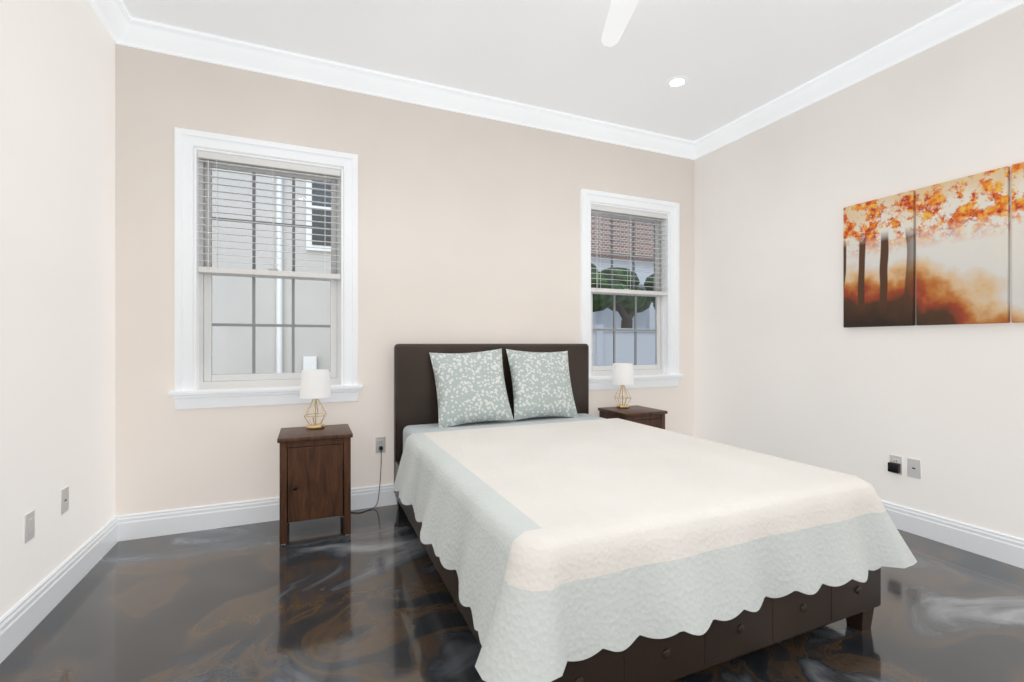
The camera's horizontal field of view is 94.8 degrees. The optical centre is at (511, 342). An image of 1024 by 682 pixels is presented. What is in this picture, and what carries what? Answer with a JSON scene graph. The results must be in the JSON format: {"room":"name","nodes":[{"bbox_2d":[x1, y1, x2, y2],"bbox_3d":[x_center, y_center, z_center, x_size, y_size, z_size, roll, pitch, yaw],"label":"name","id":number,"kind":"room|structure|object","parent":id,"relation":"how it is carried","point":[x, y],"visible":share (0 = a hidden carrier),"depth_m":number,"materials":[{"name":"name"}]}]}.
{"room":"bedroom","nodes":[
{"label":"bedroom","id":0,"kind":"room"},
{"bbox_2d":[0,0,114,617],"bbox_3d":[-1.666,-0.370,0.945,0.150,3.140,4.400,0,0,-23],"label":"wall","id":1,"kind":"structure","parent":0,"point":[57,246],"depth_m":2.18,"materials":[{"name":"paint"}]},
{"bbox_2d":[24,510,34,543],"bbox_3d":[-2.024,0.770,1.978,0.008,0.118,0.072,0,0,-23],"label":"electrical outlet","id":2,"kind":"object","parent":1,"relation":"attached to","point":[29,526],"visible":1,"depth_m":1.97,"materials":[{"name":"white plastic"}]},
{"bbox_2d":[0,516,119,663],"bbox_3d":[-1.578,1.124,0.956,0.020,0.152,4.050,0,0,-23],"label":"baseboard","id":3,"kind":"structure","parent":1,"relation":"attached to","point":[25,616],"depth_m":2.13,"materials":[{"name":"white wood"}]},
{"bbox_2d":[61,486,68,514],"bbox_3d":[-2.147,0.755,2.262,0.006,0.118,0.072,0,0,-23],"label":"electrical outlet","id":4,"kind":"object","parent":1,"relation":"attached to","point":[64,499],"visible":1,"depth_m":2.25,"materials":[{"name":"white plastic"}]},
{"bbox_2d":[87,0,134,39],"bbox_3d":[-1.525,-1.877,0.946,0.110,0.125,3.990,0,0,-23],"label":"crown molding","id":5,"kind":"structure","parent":1,"relation":"attached to","point":[122,26],"depth_m":2.71,"materials":[{"name":"white wood"}]},
{"bbox_2d":[115,44,693,515],"bbox_3d":[-0.330,-0.370,3.834,4.890,3.140,0.150,0,0,-23],"label":"wall","id":6,"kind":"structure","parent":0,"point":[469,228],"depth_m":3.46,"materials":[{"name":"paint"}]},
{"bbox_2d":[118,484,396,540],"bbox_3d":[-0.296,1.124,3.756,4.590,0.152,0.020,0,0,-23],"label":"baseboard","id":7,"kind":"structure","parent":6,"relation":"attached to","point":[197,518],"depth_m":3.05,"materials":[{"name":"white wood"}]},
{"bbox_2d":[168,127,362,409],"bbox_3d":[-1.640,-0.467,3.236,1.156,1.774,0.203,0,0,-23],"label":"window","id":8,"kind":"structure","parent":6,"relation":"in","point":[195,270],"depth_m":3.17,"materials":[{"name":"white plastic"}]},
{"bbox_2d":[351,470,380,512],"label":"power cord","id":9,"kind":"object","parent":6,"relation":"attached to","point":[380,470],"depth_m":3.43,"materials":[{"name":"black plastic"}]},
{"bbox_2d":[376,436,385,463],"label":"electrical outlet","id":10,"kind":"object","parent":6,"relation":"attached to","point":[381,445],"depth_m":3.47,"materials":[{"name":"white plastic"}]},
{"bbox_2d":[110,18,701,159],"bbox_3d":[-0.278,-1.877,3.715,4.590,0.125,0.110,0,0,-23],"label":"crown molding","id":11,"kind":"structure","parent":6,"relation":"attached to","point":[149,35],"depth_m":3.41,"materials":[{"name":"white wood"}]},
{"bbox_2d":[580,189,683,389],"bbox_3d":[1.088,-0.467,4.411,1.156,1.774,0.203,0,0,-23],"label":"window","id":12,"kind":"structure","parent":6,"relation":"in","point":[658,374],"depth_m":4.45,"materials":[{"name":"white plastic"}]},
{"bbox_2d":[0,504,1023,681],"bbox_3d":[0.511,1.250,1.883,4.890,0.100,4.400,0,0,-23],"label":"floor","id":13,"kind":"structure","parent":0,"point":[369,598],"depth_m":2.03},
{"bbox_2d":[277,424,352,544],"bbox_3d":[-1.262,0.882,3.029,0.424,0.635,0.409,0,0,-23],"label":"nightstand","id":14,"kind":"object","parent":13,"relation":"on","point":[315,473],"visible":1,"depth_m":2.87,"materials":[{"name":"brown wood"}]},
{"bbox_2d":[300,369,330,428],"bbox_3d":[-1.306,0.371,3.131,0.194,0.385,0.194,0,0,-23],"label":"lamp","id":15,"kind":"object","parent":14,"relation":"on","point":[315,384],"visible":1,"depth_m":3.07,"materials":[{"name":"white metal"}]},
{"bbox_2d":[598,405,667,428],"bbox_3d":[1.025,0.882,4.014,0.424,0.635,0.409,0,0,-23],"label":"nightstand","id":16,"kind":"object","parent":13,"relation":"on","point":[652,417],"visible":0.23,"depth_m":3.90,"materials":[{"name":"brown wood"}]},
{"bbox_2d":[611,363,633,407],"bbox_3d":[0.968,0.371,4.121,0.194,0.385,0.194,0,0,-23],"label":"lamp","id":17,"kind":"object","parent":16,"relation":"on","point":[622,375],"visible":1,"depth_m":4.05,"materials":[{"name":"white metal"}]},
{"bbox_2d":[394,344,916,681],"bbox_3d":[0.353,0.603,2.648,1.899,1.195,2.424,0,0,-23],"label":"bed","id":18,"kind":"object","parent":13,"relation":"on","point":[563,534],"visible":1,"depth_m":1.75,"materials":[{"name":"white fabric"}]},
{"bbox_2d":[429,348,513,429],"bbox_3d":[-0.293,0.318,3.434,0.578,0.553,0.237,0,0,-23],"label":"pillow","id":19,"kind":"object","parent":18,"relation":"on","point":[471,387],"depth_m":3.37,"materials":[{"name":"fabric"}]},
{"bbox_2d":[505,348,578,420],"bbox_3d":[0.239,0.318,3.690,0.572,0.544,0.236,0,0,-23],"label":"pillow","id":20,"kind":"object","parent":18,"relation":"on","point":[537,380],"depth_m":3.64,"materials":[{"name":"fabric"}]},
{"bbox_2d":[122,0,962,140],"bbox_3d":[0.511,-1.990,1.883,4.890,0.100,4.400,0,0,-23],"label":"ceiling","id":21,"kind":"structure","parent":0,"point":[731,60],"depth_m":3.04,"materials":[{"name":"paint"}]},
{"bbox_2d":[601,0,638,46],"bbox_3d":[0.438,-1.754,1.959,1.097,0.369,1.160,0,0,-23],"label":"fan","id":22,"kind":"object","parent":21,"relation":"hanging from","point":[620,12],"visible":1,"depth_m":2.41,"materials":[{"name":"white plastic"}]},
{"bbox_2d":[666,76,687,87],"bbox_3d":[1.226,-1.936,3.497,0.156,0.006,0.156,0,0,-23],"label":"recessed light","id":23,"kind":"object","parent":21,"relation":"in","point":[676,81],"visible":1,"depth_m":3.49,"materials":[{"name":"white"}]},
{"bbox_2d":[694,4,1023,538],"bbox_3d":[2.688,-0.370,2.820,0.150,3.140,4.400,0,0,-23],"label":"wall","id":24,"kind":"structure","parent":0,"point":[788,365],"depth_m":3.26,"materials":[{"name":"paint"}]},
{"bbox_2d":[695,0,1023,155],"bbox_3d":[2.590,-1.877,2.718,0.110,0.125,3.990,0,0,-23],"label":"crown molding","id":25,"kind":"structure","parent":24,"relation":"attached to","point":[964,15],"depth_m":3.17,"materials":[{"name":"white wood"}]},
{"bbox_2d":[843,190,914,327],"bbox_3d":[2.444,-0.535,3.151,0.032,0.850,0.420,0,0,-23],"label":"art panel","id":26,"kind":"object","parent":24,"relation":"attached to","point":[879,234],"depth_m":3.12,"materials":[{"name":"fabric"}]},
{"bbox_2d":[888,454,901,474],"bbox_3d":[2.482,0.790,3.058,0.038,0.118,0.072,0,0,-23],"label":"electrical outlet","id":27,"kind":"object","parent":24,"relation":"attached to","point":[895,464],"visible":1,"depth_m":3.05,"materials":[{"name":"black plastic"}]},
{"bbox_2d":[907,458,920,478],"bbox_3d":[2.536,0.790,2.973,0.006,0.118,0.072,0,0,-23],"label":"electrical outlet","id":28,"kind":"object","parent":24,"relation":"attached to","point":[913,468],"visible":1,"depth_m":2.97,"materials":[{"name":"white plastic"}]},
{"bbox_2d":[881,500,1023,568],"bbox_3d":[2.620,1.124,2.764,0.020,0.152,4.050,0,0,-23],"label":"baseboard","id":29,"kind":"structure","parent":24,"relation":"attached to","point":[1005,548],"depth_m":2.75,"materials":[{"name":"white wood"}]},
{"bbox_2d":[915,162,1023,324],"bbox_3d":[2.702,-0.535,2.551,0.032,0.850,0.855,0,0,-23],"label":"art panel","id":30,"kind":"object","parent":24,"relation":"attached to","point":[937,254],"depth_m":2.69,"materials":[{"name":"fabric"}]},
{"label":"outside","id":31,"kind":"structure","parent":0,"visible":0},
{"bbox_2d":[212,168,654,373],"bbox_3d":[-2.850,-2.325,11.470,22.000,7.950,15.830,0,0,-23],"label":"outdoor view","id":32,"kind":"structure","parent":31,"point":[283,345],"depth_m":5.28,"materials":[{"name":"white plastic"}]}
]}

